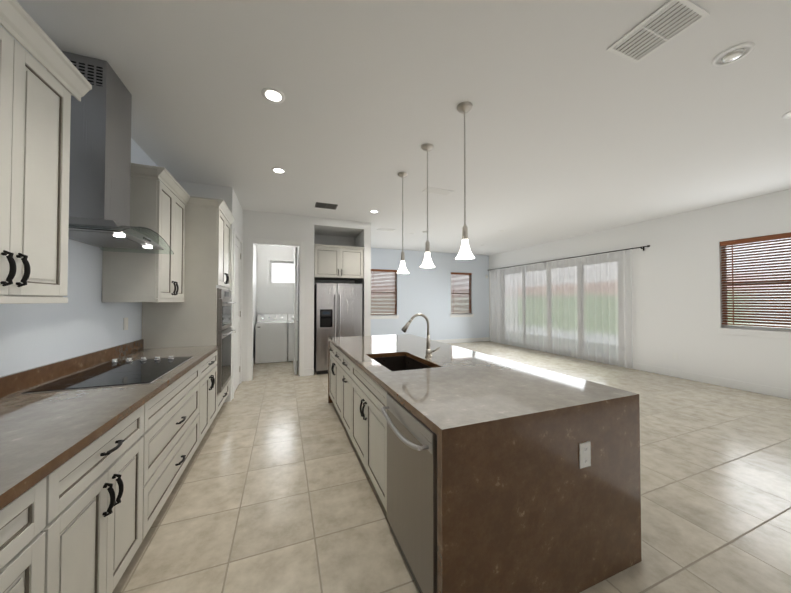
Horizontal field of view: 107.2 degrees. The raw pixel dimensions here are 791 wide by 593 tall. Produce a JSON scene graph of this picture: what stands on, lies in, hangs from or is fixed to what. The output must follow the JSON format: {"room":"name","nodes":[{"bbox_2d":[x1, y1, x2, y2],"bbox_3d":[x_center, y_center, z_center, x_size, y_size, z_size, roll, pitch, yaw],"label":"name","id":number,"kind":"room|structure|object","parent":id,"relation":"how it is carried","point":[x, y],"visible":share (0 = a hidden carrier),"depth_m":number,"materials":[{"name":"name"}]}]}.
{"room":"kitchen","nodes":[
{"label":"kitchen","id":0,"kind":"room"},
{"bbox_2d":[0,37,157,376],"bbox_3d":[-1.969,-0.089,0.963,0.120,3.070,8.500,0,-1,-21],"label":"wall","id":1,"kind":"structure","parent":0,"point":[85,319],"depth_m":2.13,"materials":[{"name":"blue paint"}]},
{"bbox_2d":[0,16,75,299],"bbox_3d":[-1.743,-0.537,1.098,0.386,1.070,0.763,0,-1,-21],"label":"upper cabinet","id":2,"kind":"object","parent":1,"relation":"attached to","point":[35,101],"depth_m":1.30,"materials":[{"name":"paint"}]},
{"bbox_2d":[0,340,143,395],"bbox_3d":[-1.905,0.479,0.993,0.020,0.105,4.627,0,-1,-21],"label":"backsplash","id":3,"kind":"structure","parent":1,"relation":"attached to","point":[13,382],"depth_m":1.98,"materials":[{"name":"brown stone"}]},
{"bbox_2d":[62,51,173,253],"bbox_3d":[-2.073,-0.996,2.126,0.502,1.214,0.930,0,-1,-21],"label":"range hood","id":4,"kind":"object","parent":1,"relation":"attached to","point":[100,167],"visible":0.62,"depth_m":1.97,"materials":[{"name":"silver metal"}]},
{"bbox_2d":[123,317,127,329],"bbox_3d":[-2.621,0.266,2.836,0.009,0.120,0.075,0,-1,-21],"label":"outlet","id":5,"kind":"object","parent":1,"relation":"attached to","point":[125,323],"visible":0.98,"depth_m":2.82,"materials":[{"name":"white plastic"}]},
{"bbox_2d":[102,172,187,299],"bbox_3d":[-2.429,-0.508,2.884,0.386,1.070,0.745,0,-1,-21],"label":"upper cabinet","id":6,"kind":"object","parent":1,"relation":"attached to","point":[154,206],"depth_m":2.59,"materials":[{"name":"paint"}]},
{"bbox_2d":[176,180,242,401],"bbox_3d":[-2.893,-0.032,4.565,0.740,3.070,1.110,0,-1,-21],"label":"wall","id":7,"kind":"structure","parent":0,"point":[227,195],"depth_m":4.18,"materials":[{"name":"white paint"}]},
{"bbox_2d":[234,237,240,391],"bbox_3d":[-2.566,0.285,4.702,0.063,2.425,0.744,0,-1,-21],"label":"pantry door","id":8,"kind":"structure","parent":7,"relation":"in","point":[237,316],"depth_m":4.79,"materials":[{"name":"white wood"}]},
{"bbox_2d":[232,228,242,398],"bbox_3d":[-2.546,0.250,4.711,0.016,2.510,0.920,0,-1,-21],"label":"door frame","id":9,"kind":"structure","parent":7,"relation":"attached to","point":[235,232],"depth_m":4.67,"materials":[{"name":"white wood"}]},
{"bbox_2d":[253,244,256,357],"bbox_3d":[-3.161,-0.005,6.294,0.120,3.070,2.070,0,-1,-21],"label":"wall","id":10,"kind":"structure","parent":0,"point":[255,245],"depth_m":6.90,"materials":[{"name":"white paint"}]},
{"bbox_2d":[257,244,297,350],"bbox_3d":[-2.535,0.018,7.718,2.310,3.070,0.120,0,-1,-21],"label":"wall","id":11,"kind":"structure","parent":0,"point":[273,300],"depth_m":7.43,"materials":[{"name":"white paint"}]},
{"bbox_2d":[266,258,297,286],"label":"laundry window","id":12,"kind":"structure","parent":11,"relation":"in","point":[281,272],"depth_m":7.60,"materials":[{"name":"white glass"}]},
{"bbox_2d":[242,210,370,380],"bbox_3d":[-2.124,0.006,6.928,2.390,3.070,2.750,0,-1,-21],"label":"wall","id":13,"kind":"structure","parent":0,"point":[310,232],"depth_m":5.63,"materials":[{"name":"white paint"}]},
{"bbox_2d":[247,238,303,380],"bbox_3d":[-2.229,0.232,5.467,0.970,2.570,0.136,0,-1,-21],"label":"door frame","id":14,"kind":"structure","parent":13,"relation":"attached to","point":[253,241],"depth_m":5.37,"materials":[{"name":"white wood"}]},
{"bbox_2d":[293,247,296,374],"bbox_3d":[-2.054,0.275,5.992,0.099,2.485,0.880,0,-1,-21],"label":"laundry door","id":15,"kind":"structure","parent":13,"relation":"in","point":[295,318],"depth_m":5.67,"materials":[{"name":"white wood"}]},
{"bbox_2d":[314,244,363,279],"bbox_3d":[-1.228,-0.694,6.153,0.988,0.645,0.680,0,-1,-21],"label":"upper cabinet","id":16,"kind":"object","parent":13,"relation":"attached to","point":[335,262],"visible":1,"depth_m":5.87,"materials":[{"name":"paint"}]},
{"bbox_2d":[16,0,790,255],"bbox_3d":[1.473,-1.609,3.836,8.590,0.060,11.590,0,-1,-21],"label":"ceiling","id":17,"kind":"structure","parent":0,"point":[574,127],"depth_m":2.46,"materials":[{"name":"white paint"}]},
{"bbox_2d":[261,87,284,102],"bbox_3d":[-0.972,-1.598,2.323,0.176,0.007,0.176,0,-1,-21],"label":"recessed light","id":18,"kind":"object","parent":17,"relation":"in","point":[272,95],"visible":1,"depth_m":2.32,"materials":[{"name":"white"}]},
{"bbox_2d":[271,167,285,173],"bbox_3d":[-1.463,-1.577,3.656,0.176,0.007,0.176,0,-1,-21],"label":"recessed light","id":19,"kind":"object","parent":17,"relation":"in","point":[278,170],"visible":1,"depth_m":3.65,"materials":[{"name":"white"}]},
{"bbox_2d":[315,202,337,209],"bbox_3d":[-1.192,-1.554,5.013,0.360,0.010,0.260,0,-1,-21],"label":"ceiling vent","id":20,"kind":"object","parent":17,"relation":"in","point":[325,205],"visible":0.98,"depth_m":4.98,"materials":[{"name":"black metal"}]},
{"bbox_2d":[377,228,394,231],"bbox_3d":[-0.223,-1.527,6.703,0.400,0.010,0.200,0,-1,-21],"label":"ceiling vent","id":21,"kind":"object","parent":17,"relation":"in","point":[383,229],"visible":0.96,"depth_m":6.70,"materials":[{"name":"white metal"}]},
{"bbox_2d":[397,172,408,273],"bbox_3d":[0.093,-0.940,3.751,0.160,1.279,0.160,0,-1,-21],"label":"pendant light","id":22,"kind":"object","parent":17,"relation":"hanging from","point":[402,268],"visible":1,"depth_m":3.72,"materials":[{"name":"white glass"}]},
{"bbox_2d":[420,143,434,267],"bbox_3d":[0.338,-0.950,3.084,0.160,1.279,0.160,0,-1,-21],"label":"pendant light","id":23,"kind":"object","parent":17,"relation":"hanging from","point":[427,261],"visible":1,"depth_m":3.06,"materials":[{"name":"white glass"}]},
{"bbox_2d":[422,187,453,195],"bbox_3d":[0.636,-1.565,4.355,0.440,0.010,0.200,0,-1,-21],"label":"ceiling vent","id":24,"kind":"object","parent":17,"relation":"in","point":[437,191],"visible":0.96,"depth_m":4.34,"materials":[{"name":"white metal"}]},
{"bbox_2d":[455,102,474,259],"bbox_3d":[0.582,-0.960,2.450,0.160,1.279,0.160,0,-1,-21],"label":"pendant light","id":25,"kind":"object","parent":17,"relation":"hanging from","point":[465,252],"visible":1,"depth_m":2.43,"materials":[{"name":"white glass"}]},
{"bbox_2d":[607,0,709,62],"bbox_3d":[1.579,-1.605,1.777,0.300,0.010,0.370,0,-1,-21],"label":"ceiling vent","id":26,"kind":"object","parent":17,"relation":"in","point":[666,22],"visible":1,"depth_m":1.75,"materials":[{"name":"white metal"}]},
{"bbox_2d":[711,42,754,66],"bbox_3d":[2.239,-1.614,1.940,0.190,0.057,0.190,0,-1,-21],"label":"recessed light","id":27,"kind":"object","parent":17,"relation":"in","point":[733,56],"visible":0.96,"depth_m":1.92,"materials":[{"name":"white metal"}]},
{"bbox_2d":[782,111,790,118],"bbox_3d":[3.504,-1.595,2.522,0.200,0.007,0.200,0,-1,-21],"label":"recessed light","id":28,"kind":"object","parent":17,"relation":"in","point":[787,115],"visible":1,"depth_m":2.58,"materials":[{"name":"white"}]},
{"bbox_2d":[371,248,488,339],"bbox_3d":[0.969,0.049,9.653,5.340,3.070,0.120,0,-1,-21],"label":"wall","id":29,"kind":"structure","parent":0,"point":[426,292],"depth_m":9.70,"materials":[{"name":"blue paint"}]},
{"bbox_2d":[371,272,398,318],"bbox_3d":[-0.378,-0.075,9.118,1.000,1.540,0.153,0,-1,-21],"label":"window","id":30,"kind":"structure","parent":29,"relation":"in","point":[381,316],"depth_m":9.16,"materials":[{"name":"white"}]},
{"bbox_2d":[371,269,396,314],"bbox_3d":[-0.377,-0.142,9.115,0.892,1.398,0.065,0,-1,-21],"label":"window blind","id":31,"kind":"object","parent":30,"relation":"attached to","point":[375,271],"visible":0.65,"depth_m":9.12,"materials":[{"name":"brown wood"}]},
{"bbox_2d":[434,337,488,343],"bbox_3d":[0.937,1.515,9.546,5.220,0.135,0.014,0,-1,-21],"label":"baseboard","id":32,"kind":"structure","parent":29,"relation":"attached to","point":[446,341],"depth_m":10.08,"materials":[{"name":"white wood"}]},
{"bbox_2d":[450,275,473,316],"bbox_3d":[2.273,-0.059,10.137,0.960,1.540,0.153,0,-1,-21],"label":"window","id":33,"kind":"structure","parent":29,"relation":"in","point":[453,314],"depth_m":10.17,"materials":[{"name":"white"}]},
{"bbox_2d":[451,272,471,312],"bbox_3d":[2.274,-0.126,10.134,0.852,1.398,0.065,0,-1,-21],"label":"window blind","id":34,"kind":"object","parent":33,"relation":"attached to","point":[454,274],"visible":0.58,"depth_m":10.13,"materials":[{"name":"brown wood"}]},
{"bbox_2d":[112,341,790,592],"bbox_3d":[1.473,1.521,3.787,8.590,0.060,11.590,0,-1,-21],"label":"floor","id":35,"kind":"structure","parent":0,"point":[274,490],"depth_m":2.10,"materials":[{"name":"tile"}]},
{"bbox_2d":[0,460,71,592],"bbox_3d":[-1.306,1.000,0.396,0.716,0.875,1.021,0,-1,-21],"label":"base cabinet","id":36,"kind":"object","parent":35,"relation":"on","point":[34,529],"depth_m":0.91,"materials":[{"name":"paint"}]},
{"bbox_2d":[68,404,147,592],"bbox_3d":[-1.584,1.011,1.119,0.716,0.875,0.771,0,-1,-21],"label":"base cabinet","id":37,"kind":"object","parent":35,"relation":"on","point":[98,449],"depth_m":1.28,"materials":[{"name":"paint"}]},
{"bbox_2d":[0,344,219,511],"bbox_3d":[-1.573,0.554,1.119,0.731,0.040,4.627,0,-1,-21],"label":"countertop","id":38,"kind":"structure","parent":37,"relation":"on","point":[42,426],"depth_m":1.41,"materials":[{"name":"brown stone"}]},
{"bbox_2d":[22,355,192,393],"bbox_3d":[-1.975,0.533,2.161,0.583,0.034,0.928,0,-1,-21],"label":"cooktop","id":39,"kind":"object","parent":38,"relation":"in","point":[128,372],"depth_m":1.99,"materials":[{"name":"black glass"}]},
{"bbox_2d":[148,360,203,530],"bbox_3d":[-1.928,1.026,2.015,0.716,0.875,1.271,0,-1,-21],"label":"base cabinet","id":40,"kind":"object","parent":35,"relation":"on","point":[176,416],"depth_m":2.04,"materials":[{"name":"paint"}]},
{"bbox_2d":[140,196,234,407],"bbox_3d":[-2.540,0.181,3.664,0.747,2.616,0.800,0,-1,-21],"label":"tall cabinet","id":41,"kind":"object","parent":35,"relation":"on","point":[204,316],"depth_m":3.36,"materials":[{"name":"paint"}]},
{"bbox_2d":[216,288,235,393],"bbox_3d":[-2.189,0.531,3.793,0.106,1.250,0.730,0,-1,-21],"label":"wall oven","id":42,"kind":"object","parent":41,"relation":"in","point":[224,302],"depth_m":3.57,"materials":[{"name":"silver metal"}]},
{"bbox_2d":[204,352,219,434],"bbox_3d":[-2.273,1.040,2.912,0.716,0.875,0.770,0,-1,-21],"label":"base cabinet","id":43,"kind":"object","parent":35,"relation":"on","point":[212,365],"depth_m":3.09,"materials":[{"name":"paint"}]},
{"bbox_2d":[255,314,286,363],"bbox_3d":[-2.982,0.993,7.053,0.680,1.100,0.693,0,-1,-21],"label":"washer","id":44,"kind":"object","parent":35,"relation":"on","point":[270,338],"visible":0.98,"depth_m":6.75,"materials":[{"name":"white metal"}]},
{"bbox_2d":[288,314,297,361],"bbox_3d":[-2.325,0.997,7.296,0.680,1.100,0.710,0,-1,-21],"label":"dryer","id":45,"kind":"object","parent":35,"relation":"on","point":[290,335],"visible":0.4,"depth_m":6.89,"materials":[{"name":"white metal"}]},
{"bbox_2d":[314,283,361,373],"bbox_3d":[-1.241,0.636,6.167,0.910,1.785,0.887,0,-1,-21],"label":"fridge","id":46,"kind":"object","parent":35,"relation":"on","point":[337,309],"visible":0.65,"depth_m":5.78,"materials":[{"name":"grey metal"}]},
{"bbox_2d":[328,337,641,592],"bbox_3d":[0.177,1.039,2.858,1.300,0.875,3.189,0,-1,-21],"label":"kitchen island","id":47,"kind":"object","parent":35,"relation":"on","point":[487,473],"depth_m":1.43,"materials":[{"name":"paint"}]},
{"bbox_2d":[381,393,436,592],"bbox_3d":[0.070,1.012,1.522,0.143,0.845,0.597,0,-1,-21],"label":"dishwasher","id":48,"kind":"object","parent":47,"relation":"in","point":[411,443],"depth_m":1.42,"materials":[{"name":"silver metal"}]},
{"bbox_2d":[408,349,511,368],"bbox_3d":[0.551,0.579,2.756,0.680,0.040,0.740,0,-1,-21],"label":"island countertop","id":49,"kind":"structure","parent":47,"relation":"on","point":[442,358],"depth_m":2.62,"materials":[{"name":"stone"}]},
{"bbox_2d":[372,356,431,370],"bbox_3d":[0.038,0.705,2.557,0.432,0.215,0.752,0,-1,-21],"label":"sink basin","id":50,"kind":"object","parent":49,"relation":"in","point":[393,363],"depth_m":2.91,"materials":[{"name":"brown metal"}]},
{"bbox_2d":[402,313,439,357],"bbox_3d":[0.229,0.356,2.662,0.372,0.403,0.074,0,-1,-21],"label":"faucet","id":51,"kind":"object","parent":49,"relation":"on","point":[428,351],"depth_m":2.68,"materials":[{"name":"silver metal"}]},
{"bbox_2d":[579,441,590,468],"bbox_3d":[0.944,0.789,1.452,0.074,0.120,0.009,0,-1,-21],"label":"outlet","id":52,"kind":"object","parent":47,"relation":"attached to","point":[584,446],"depth_m":1.45,"materials":[{"name":"white plastic"}]},
{"bbox_2d":[489,189,790,389],"bbox_3d":[5.444,-0.021,5.284,0.120,3.070,11.250,0,-1,-21],"label":"wall","id":53,"kind":"structure","parent":0,"point":[677,291],"depth_m":5.32,"materials":[{"name":"white paint"}]},
{"bbox_2d":[488,245,649,270],"bbox_3d":[4.227,-0.951,8.147,0.105,0.092,4.950,0,-1,-21],"label":"curtain rod","id":54,"kind":"object","parent":53,"relation":"attached to","point":[642,247],"visible":0.9,"depth_m":7.07,"materials":[{"name":"black metal"}]},
{"bbox_2d":[491,250,632,367],"bbox_3d":[4.170,0.301,8.190,0.087,2.490,4.440,0,-1,-21],"label":"sheer curtain","id":55,"kind":"object","parent":54,"relation":"hanging from","point":[581,307],"visible":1,"depth_m":7.41,"materials":[{"name":"white fabric"}]},
{"bbox_2d":[631,362,790,398],"bbox_3d":[6.173,1.414,3.173,0.013,0.135,6.830,0,-1,-21],"label":"baseboard","id":56,"kind":"structure","parent":53,"relation":"attached to","point":[763,389],"depth_m":4.94,"materials":[{"name":"white wood"}]},
{"bbox_2d":[716,238,790,338],"bbox_3d":[5.769,-0.160,4.388,0.153,1.560,1.340,0,-1,-21],"label":"window","id":57,"kind":"structure","parent":53,"relation":"in","point":[760,331],"depth_m":4.61,"materials":[{"name":"white"}]},
{"bbox_2d":[720,232,790,327],"bbox_3d":[5.766,-0.237,4.387,0.065,1.398,1.232,0,-1,-21],"label":"window blind","id":58,"kind":"object","parent":57,"relation":"attached to","point":[775,237],"visible":0.96,"depth_m":4.58,"materials":[{"name":"brown wood"}]}
]}

